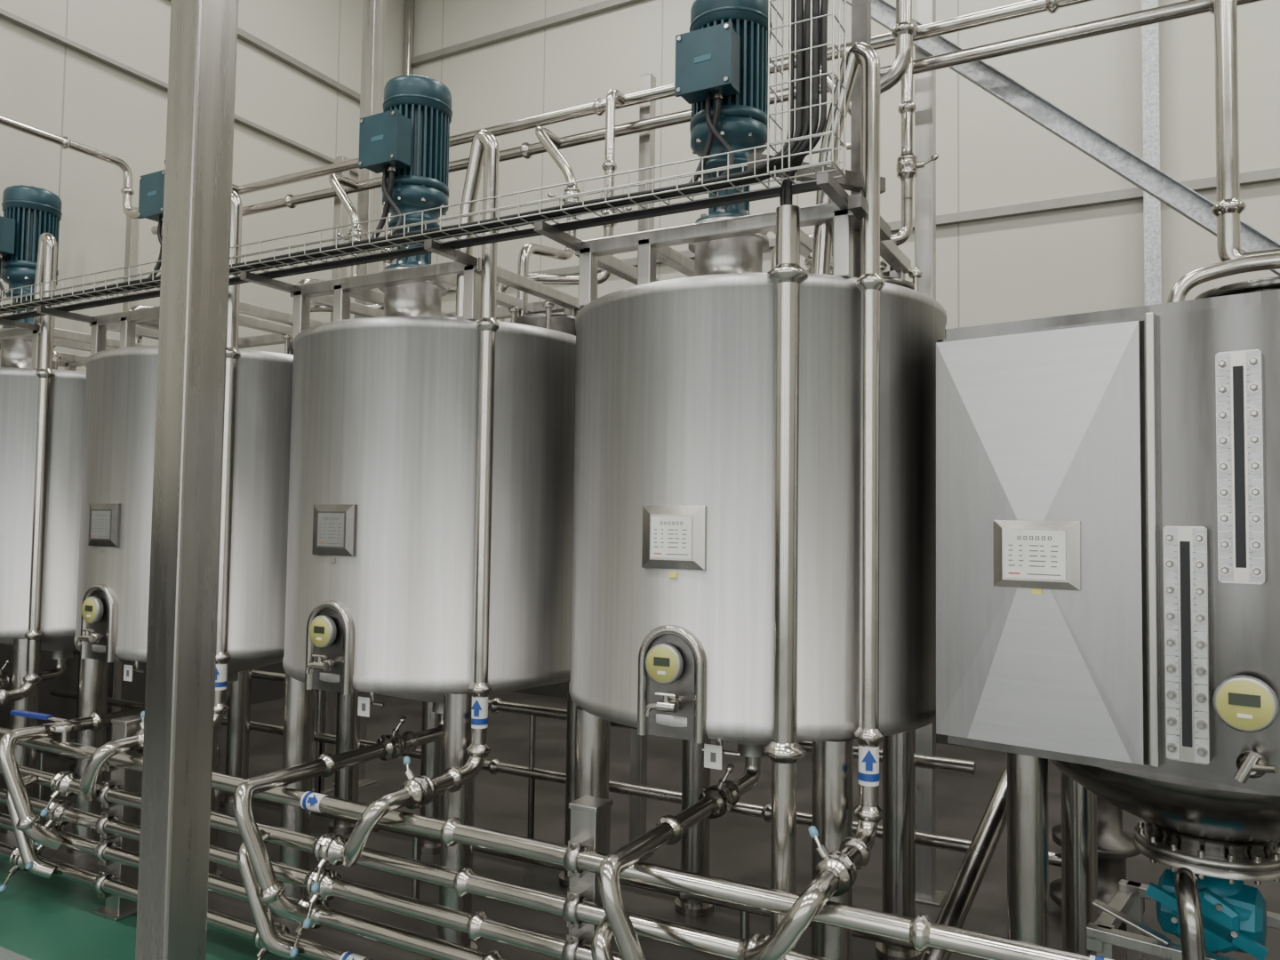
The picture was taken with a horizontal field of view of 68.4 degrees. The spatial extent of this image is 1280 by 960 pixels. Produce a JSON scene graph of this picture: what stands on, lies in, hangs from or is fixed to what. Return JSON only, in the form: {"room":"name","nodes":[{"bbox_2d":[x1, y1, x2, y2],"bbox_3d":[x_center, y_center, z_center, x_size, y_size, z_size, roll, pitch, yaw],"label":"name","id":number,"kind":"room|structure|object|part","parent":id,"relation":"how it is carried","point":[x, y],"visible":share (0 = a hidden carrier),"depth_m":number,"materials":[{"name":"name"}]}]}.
{"room":"processing plant","nodes":[
{"label":"processing plant","id":0,"kind":"room"},
{"bbox_2d":[0,0,405,371],"bbox_3d":[-5.431,-2.086,3.128,0.150,7.200,13.100,-1,-3,29],"label":"wall","id":1,"kind":"structure","parent":0,"point":[46,84],"depth_m":6.58,"materials":[{"name":"white paint"}]},
{"bbox_2d":[0,644,317,739],"bbox_3d":[-5.395,0.735,2.959,0.020,1.550,13.100,-1,-3,29],"label":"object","id":2,"kind":"structure","parent":1,"relation":"attached to","point":[262,691],"depth_m":6.08,"materials":[{"name":"grey"}]},
{"bbox_2d":[0,8,358,175],"bbox_3d":[-5.326,-2.986,3.118,0.050,0.030,13.100,-1,-3,29],"label":"trim","id":3,"kind":"structure","parent":1,"relation":"attached to","point":[4,14],"depth_m":6.42,"materials":[{"name":"grey metal"}]},
{"bbox_2d":[168,0,360,103],"bbox_3d":[-5.316,-3.655,3.149,0.050,0.050,13.100,-1,-3,29],"label":"trim","id":4,"kind":"structure","parent":1,"relation":"attached to","point":[243,35],"depth_m":7.71,"materials":[{"name":"grey metal"}]},
{"bbox_2d":[0,691,1279,959],"bbox_3d":[0.806,1.492,-0.462,14.570,0.100,13.500,-1,-3,29],"label":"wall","id":5,"kind":"structure","parent":0,"point":[42,918],"depth_m":4.05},
{"bbox_2d":[0,324,149,833],"bbox_3d":[-3.014,0.448,4.890,1.200,2.365,1.262,-1,-3,29],"label":"tank","id":6,"kind":"object","parent":5,"relation":"on","point":[20,348],"visible":0.37,"depth_m":4.38,"materials":[{"name":"metal"}]},
{"bbox_2d":[0,232,57,706],"bbox_3d":[-2.919,0.003,4.199,0.227,2.347,0.576,-1,-3,29],"label":"pipe","id":7,"kind":"object","parent":6,"relation":"attached to","point":[46,262],"visible":0.91,"depth_m":4.33,"materials":[{"name":"metal"}]},
{"bbox_2d":[0,184,62,327],"bbox_3d":[-3.149,-1.113,4.674,0.258,0.734,0.493,-1,-3,29],"label":"motor","id":8,"kind":"object","parent":6,"relation":"on","point":[29,212],"visible":0.63,"depth_m":4.68,"materials":[{"name":"blue paint"}]},
{"bbox_2d":[0,658,66,688],"bbox_3d":[-3.196,1.190,4.449,0.260,0.643,0.993,-1,-3,29],"label":"pipe","id":9,"kind":"object","parent":6,"relation":"attached to","point":[60,665],"visible":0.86,"depth_m":4.80,"materials":[{"name":"metal"}]},
{"bbox_3d":[-3.028,-0.601,4.886,0.904,0.210,0.665,-1,-3,29],"label":"support frame","id":10,"kind":"part","parent":6,"relation":"part of","materials":[{"name":"metal"}]},
{"bbox_2d":[127,184,238,343],"bbox_3d":[-2.606,-1.094,5.343,0.584,1.227,0.478,3,-3,-33],"label":"pipe","id":11,"kind":"object","parent":6,"relation":"on","point":[138,339],"visible":0.02,"depth_m":5.34,"materials":[{"name":"metal"}]},
{"bbox_2d":[105,206,139,743],"bbox_3d":[-3.287,-0.039,5.989,0.110,3.430,0.110,-1,-3,29],"label":"steel post","id":12,"kind":"object","parent":5,"relation":"on","point":[132,225],"visible":0.28,"depth_m":6.02,"materials":[{"name":"grey metal"}]},
{"bbox_2d":[135,0,238,959],"bbox_3d":[-0.952,-2.069,2.139,0.220,7.200,0.220,-1,-3,29],"label":"steel column","id":13,"kind":"structure","parent":5,"relation":"on","point":[180,693],"depth_m":2.01,"materials":[{"name":"silver metal"}]},
{"bbox_2d":[66,301,360,876],"bbox_3d":[-1.890,0.436,4.278,1.200,2.365,1.262,-1,-3,29],"label":"tank","id":14,"kind":"object","parent":5,"relation":"on","point":[118,450],"visible":0.37,"depth_m":3.82,"materials":[{"name":"metal"}]},
{"bbox_2d":[0,681,231,879],"bbox_3d":[-2.072,1.178,3.837,0.260,0.643,0.993,-1,-3,29],"label":"pipe","id":15,"kind":"object","parent":14,"relation":"attached to","point":[27,828],"visible":0.7,"depth_m":3.47,"materials":[{"name":"metal"}]},
{"bbox_3d":[-2.025,0.762,3.784,0.110,0.086,0.047,-1,-3,29],"label":"tag plate","id":16,"kind":"part","parent":14,"relation":"part of","materials":[{"name":"metal"}]},
{"bbox_2d":[137,160,165,278],"bbox_3d":[-2.025,-1.125,4.062,0.258,0.734,0.493,-1,-3,29],"label":"motor","id":17,"kind":"object","parent":14,"relation":"on","point":[151,185],"visible":0.13,"depth_m":4.00,"materials":[{"name":"blue paint"}]},
{"bbox_2d":[80,190,242,800],"bbox_3d":[-1.795,-0.009,3.587,0.227,2.347,0.576,-1,-3,29],"label":"pipe","id":18,"kind":"object","parent":14,"relation":"attached to","point":[89,789],"visible":0.52,"depth_m":3.70,"materials":[{"name":"metal"}]},
{"bbox_3d":[-1.904,-0.613,4.274,0.904,0.210,0.665,-1,-3,29],"label":"support frame","id":19,"kind":"part","parent":14,"relation":"part of","materials":[{"name":"metal"}]},
{"bbox_2d":[290,173,395,342],"bbox_3d":[-1.482,-1.106,4.731,0.584,1.227,0.478,3,-3,-33],"label":"pipe","id":20,"kind":"object","parent":14,"relation":"on","point":[335,180],"visible":0.28,"depth_m":4.71,"materials":[{"name":"metal"}]},
{"bbox_2d":[312,155,350,794],"bbox_3d":[-1.658,-0.057,5.103,0.110,3.430,0.110,-1,-3,29],"label":"steel post","id":21,"kind":"object","parent":5,"relation":"on","point":[340,217],"visible":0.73,"depth_m":5.06,"materials":[{"name":"grey metal"}]},
{"bbox_2d":[332,0,385,788],"bbox_3d":[-1.519,-1.932,5.320,0.180,7.200,0.180,-1,-3,29],"label":"steel post","id":22,"kind":"object","parent":5,"relation":"on","point":[372,65],"visible":0.27,"depth_m":5.29,"materials":[{"name":"grey metal"}]},
{"bbox_2d":[272,256,582,959],"bbox_3d":[-0.766,0.424,3.666,1.200,2.365,1.262,-1,-3,29],"label":"tank","id":23,"kind":"object","parent":5,"relation":"on","point":[380,599],"visible":0.81,"depth_m":3.18,"materials":[{"name":"metal"}]},
{"bbox_2d":[232,713,443,959],"bbox_3d":[-0.948,1.166,3.224,0.260,0.643,0.993,-1,-3,29],"label":"pipe","id":24,"kind":"object","parent":23,"relation":"attached to","point":[262,888],"visible":0.93,"depth_m":2.88,"materials":[{"name":"metal"}]},
{"bbox_3d":[-0.901,0.750,3.172,0.110,0.086,0.047,-1,-3,29],"label":"tag plate","id":25,"kind":"part","parent":23,"relation":"part of","materials":[{"name":"metal"}]},
{"bbox_2d":[358,74,452,269],"bbox_3d":[-0.901,-1.137,3.450,0.258,0.734,0.493,-1,-3,29],"label":"motor","id":26,"kind":"object","parent":23,"relation":"on","point":[408,142],"visible":0.77,"depth_m":3.45,"materials":[{"name":"blue paint"}]},
{"bbox_2d":[341,129,499,867],"bbox_3d":[-0.671,-0.021,2.975,0.227,2.347,0.576,-1,-3,29],"label":"pipe","id":27,"kind":"object","parent":23,"relation":"attached to","point":[419,791],"visible":0.94,"depth_m":3.09,"materials":[{"name":"metal"}]},
{"bbox_3d":[-0.780,-0.625,3.662,0.904,0.210,0.665,-1,-3,29],"label":"support frame","id":28,"kind":"part","parent":23,"relation":"part of","materials":[{"name":"metal"}]},
{"bbox_2d":[496,88,631,321],"bbox_3d":[-0.358,-1.118,4.119,0.584,1.227,0.478,3,-3,-33],"label":"pipe","id":29,"kind":"object","parent":23,"relation":"on","point":[549,140],"visible":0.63,"depth_m":4.08,"materials":[{"name":"metal"}]},
{"bbox_2d":[36,749,931,953],"bbox_3d":[-1.594,1.439,3.894,5.450,0.334,0.069,-1,-3,29],"label":"pipe","id":30,"kind":"object","parent":5,"relation":"on","point":[745,911],"visible":0.16,"depth_m":3.21,"materials":[{"name":"metal"}]},
{"bbox_2d":[50,688,972,853],"bbox_3d":[-1.244,1.448,4.535,5.450,0.384,0.069,-1,-3,29],"label":"pipe","id":31,"kind":"object","parent":5,"relation":"on","point":[494,766],"visible":0.35,"depth_m":4.04,"materials":[{"name":"metal"}]},
{"bbox_2d":[72,648,975,838],"bbox_3d":[-1.242,1.313,4.541,5.450,0.654,0.069,-1,-3,29],"label":"pipe","id":32,"kind":"object","parent":5,"relation":"on","point":[496,706],"visible":0.3,"depth_m":4.11,"materials":[{"name":"metal"}]},
{"bbox_2d":[0,709,1112,959],"bbox_3d":[-0.659,1.216,2.738,8.200,0.700,0.254,-1,-3,29],"label":"pipe manifold","id":33,"kind":"object","parent":5,"relation":"on","point":[117,849],"visible":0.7,"depth_m":2.69,"materials":[{"name":"metal"}]},
{"bbox_2d":[629,72,655,861],"bbox_3d":[0.012,-0.095,4.194,0.110,3.470,0.110,-1,-3,29],"label":"steel post","id":34,"kind":"object","parent":5,"relation":"on","point":[638,743],"visible":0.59,"depth_m":4.21,"materials":[{"name":"grey metal"}]},
{"bbox_2d":[0,0,1094,218],"bbox_3d":[0.159,-1.934,2.660,9.228,0.406,2.638,-1,-3,29],"label":"pipe","id":35,"kind":"object","parent":34,"relation":"attached to","point":[1028,7],"visible":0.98,"depth_m":4.36,"materials":[{"name":"metal"}]},
{"bbox_2d":[151,0,1264,234],"bbox_3d":[0.911,-1.582,3.692,8.900,0.076,0.076,-1,-3,29],"label":"pipe","id":36,"kind":"object","parent":34,"relation":"attached to","point":[1188,8],"visible":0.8,"depth_m":3.55,"materials":[{"name":"metal"}]},
{"bbox_2d":[568,201,946,959],"bbox_3d":[0.359,0.411,3.054,1.200,2.365,1.262,-1,-3,29],"label":"tank","id":37,"kind":"object","parent":5,"relation":"on","point":[672,582],"visible":0.87,"depth_m":2.58,"materials":[{"name":"metal"}]},
{"bbox_2d":[591,756,760,959],"bbox_3d":[0.177,1.154,2.612,0.260,0.643,0.993,-1,-3,29],"label":"pipe","id":38,"kind":"object","parent":37,"relation":"attached to","point":[715,801],"visible":0.98,"depth_m":2.34,"materials":[{"name":"metal"}]},
{"bbox_3d":[0.224,0.738,2.560,0.110,0.086,0.047,-1,-3,29],"label":"tag plate","id":39,"kind":"part","parent":37,"relation":"part of","materials":[{"name":"metal"}]},
{"bbox_2d":[674,0,772,223],"bbox_3d":[0.224,-1.149,2.837,0.258,0.734,0.493,-1,-3,29],"label":"motor","id":40,"kind":"object","parent":37,"relation":"on","point":[722,62],"visible":0.73,"depth_m":2.83,"materials":[{"name":"blue paint"}]},
{"bbox_3d":[0.345,-0.638,3.049,0.904,0.210,0.665,-1,-3,29],"label":"support frame","id":41,"kind":"part","parent":37,"relation":"part of","materials":[{"name":"metal"}]},
{"bbox_2d":[744,41,885,959],"bbox_3d":[0.454,-0.033,2.362,0.227,2.347,0.576,-1,-3,29],"label":"pipe","id":42,"kind":"object","parent":37,"relation":"attached to","point":[836,872],"visible":0.95,"depth_m":2.48,"materials":[{"name":"metal"}]},
{"bbox_2d":[747,0,890,278],"bbox_3d":[0.554,-1.387,2.579,0.521,1.680,0.184,3,-3,-33],"label":"mast","id":43,"kind":"object","parent":37,"relation":"on","point":[860,9],"visible":0.55,"depth_m":2.69,"materials":[{"name":"metal"}]},
{"bbox_2d":[770,18,938,270],"bbox_3d":[0.767,-1.130,3.506,0.584,1.227,0.478,3,-3,-33],"label":"pipe","id":44,"kind":"object","parent":37,"relation":"on","point":[908,165],"visible":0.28,"depth_m":3.47,"materials":[{"name":"metal"}]},
{"bbox_2d":[880,0,916,94],"bbox_3d":[0.754,-1.297,3.420,0.486,1.553,0.084,-1,-3,29],"label":"riser pipe","id":45,"kind":"object","parent":37,"relation":"on","point":[904,30],"visible":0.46,"depth_m":3.32,"materials":[{"name":"metal"}]},
{"bbox_2d":[762,204,807,951],"bbox_3d":[0.378,0.422,2.454,0.110,2.290,0.110,-1,-3,29],"label":"pipe","id":46,"kind":"object","parent":5,"relation":"on","point":[784,750],"visible":1,"depth_m":2.44,"materials":[{"name":"metal"}]},
{"bbox_2d":[0,0,849,331],"bbox_3d":[-1.790,-1.337,3.735,5.314,1.341,0.241,-1,-3,29],"label":"cable tray","id":47,"kind":"object","parent":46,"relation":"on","point":[812,44],"visible":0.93,"depth_m":2.70,"materials":[{"name":"metal"}]},
{"bbox_3d":[-1.801,-0.734,3.716,5.296,0.046,0.228,-1,-3,29],"label":"carrier rail","id":48,"kind":"part","parent":47,"relation":"part of","materials":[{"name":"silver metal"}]},
{"bbox_2d":[914,0,946,906],"bbox_3d":[1.168,-1.961,3.857,0.140,7.200,0.140,-1,-3,29],"label":"steel post","id":49,"kind":"object","parent":5,"relation":"on","point":[926,892],"visible":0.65,"depth_m":3.78,"materials":[{"name":"grey metal"}]},
{"bbox_2d":[846,0,1279,276],"bbox_3d":[1.275,-1.622,3.681,2.801,2.507,0.038,-1,-3,29],"label":"diagonal brace","id":50,"kind":"object","parent":49,"relation":"attached to","point":[1165,188],"visible":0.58,"depth_m":3.47,"materials":[{"name":"metal"}]},
{"bbox_2d":[919,769,1007,959],"bbox_3d":[0.950,1.257,2.807,0.070,0.629,0.912,-2,-3,42],"label":"pipe","id":51,"kind":"object","parent":5,"relation":"on","point":[955,910],"visible":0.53,"depth_m":2.87,"materials":[{"name":"metal"}]},
{"bbox_2d":[1048,795,1144,922],"bbox_3d":[1.678,1.321,3.542,0.320,0.630,0.396,2,-3,-29],"label":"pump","id":52,"kind":"object","parent":5,"relation":"on","point":[1115,844],"visible":0.19,"depth_m":3.42,"materials":[{"name":"metal"}]},
{"bbox_2d":[936,276,1279,955],"bbox_3d":[1.504,0.535,2.491,1.200,2.100,0.957,-1,-3,38],"label":"tank","id":53,"kind":"object","parent":5,"relation":"on","point":[1108,482],"visible":1,"depth_m":2.31,"materials":[{"name":"metal"}]},
{"bbox_3d":[1.010,0.150,2.421,0.513,1.075,0.048,-1,-3,38],"label":"panel","id":54,"kind":"part","parent":53,"relation":"part of","materials":[{"name":"silver metal"}]},
{"bbox_3d":[1.277,0.378,2.195,0.088,0.540,0.097,-1,-3,38],"label":"sight glass","id":55,"kind":"part","parent":53,"relation":"part of","materials":[{"name":"metal"}]},
{"bbox_2d":[1167,252,1279,303],"bbox_3d":[1.788,-0.512,2.534,0.674,0.222,0.073,-1,-3,29],"label":"pipe","id":56,"kind":"object","parent":53,"relation":"on","point":[1179,292],"visible":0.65,"depth_m":2.62,"materials":[{"name":"metal"}]},
{"bbox_3d":[1.369,-0.029,2.146,0.088,0.525,0.097,-1,-3,38],"label":"sight glass","id":57,"kind":"part","parent":53,"relation":"part of","materials":[{"name":"metal"}]},
{"bbox_2d":[1210,0,1279,271],"bbox_3d":[1.931,-1.909,2.786,0.441,2.580,0.089,-1,-3,36],"label":"riser pipe","id":58,"kind":"object","parent":53,"relation":"attached to","point":[1228,207],"visible":0.83,"depth_m":2.83,"materials":[{"name":"metal"}]},
{"bbox_2d":[1085,867,1279,959],"bbox_3d":[1.490,1.286,2.466,0.520,0.596,0.526,-1,-3,38],"label":"pump","id":59,"kind":"object","parent":5,"relation":"on","point":[1212,917],"visible":0.85,"depth_m":2.41,"materials":[{"name":"teal paint"}]},
{"bbox_2d":[412,0,1279,328],"bbox_3d":[4.025,-1.846,5.514,14.570,7.200,0.150,-1,-3,29],"label":"wall","id":60,"kind":"structure","parent":0,"point":[1085,259],"depth_m":6.37,"materials":[{"name":"white paint"}]},
{"bbox_2d":[402,0,414,75],"bbox_3d":[-2.217,-1.784,8.783,0.060,7.200,0.060,-1,-3,29],"label":"trim","id":61,"kind":"structure","parent":60,"relation":"attached to","point":[405,1],"depth_m":8.88,"materials":[{"name":"grey metal"}]},
{"bbox_2d":[411,0,643,66],"bbox_3d":[4.005,-3.998,5.520,14.170,0.060,0.050,-1,-3,29],"label":"trim","id":62,"kind":"structure","parent":60,"relation":"attached to","point":[606,5],"depth_m":8.24,"materials":[{"name":"grey metal"}]},
{"bbox_2d":[512,681,984,749],"bbox_3d":[3.954,0.972,5.307,14.150,1.550,0.020,-1,-3,29],"label":"baseboard","id":63,"kind":"structure","parent":60,"relation":"attached to","point":[559,690],"depth_m":7.79,"materials":[{"name":"grey"}]},
{"bbox_2d":[447,168,1279,292],"bbox_3d":[3.974,-1.801,5.420,14.170,0.060,0.050,-1,-3,29],"label":"trim","id":64,"kind":"structure","parent":60,"relation":"attached to","point":[1267,175],"depth_m":6.12,"materials":[{"name":"grey metal"}]},
{"bbox_2d":[1141,0,1161,305],"bbox_3d":[3.153,-2.320,5.815,0.090,5.050,0.090,-1,-3,29],"label":"column","id":65,"kind":"structure","parent":60,"relation":"attached to","point":[1150,52],"depth_m":5.76,"materials":[{"name":"metal"}]},
{"bbox_3d":[0.908,-5.800,-0.131,14.570,0.100,13.500,-1,-3,29],"label":"ceiling","id":66,"kind":"structure","parent":0,"visible":0},
{"bbox_2d":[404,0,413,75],"bbox_3d":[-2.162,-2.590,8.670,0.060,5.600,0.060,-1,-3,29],"label":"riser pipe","id":67,"kind":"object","parent":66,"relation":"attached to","point":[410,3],"visible":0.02,"depth_m":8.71,"materials":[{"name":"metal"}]}
]}

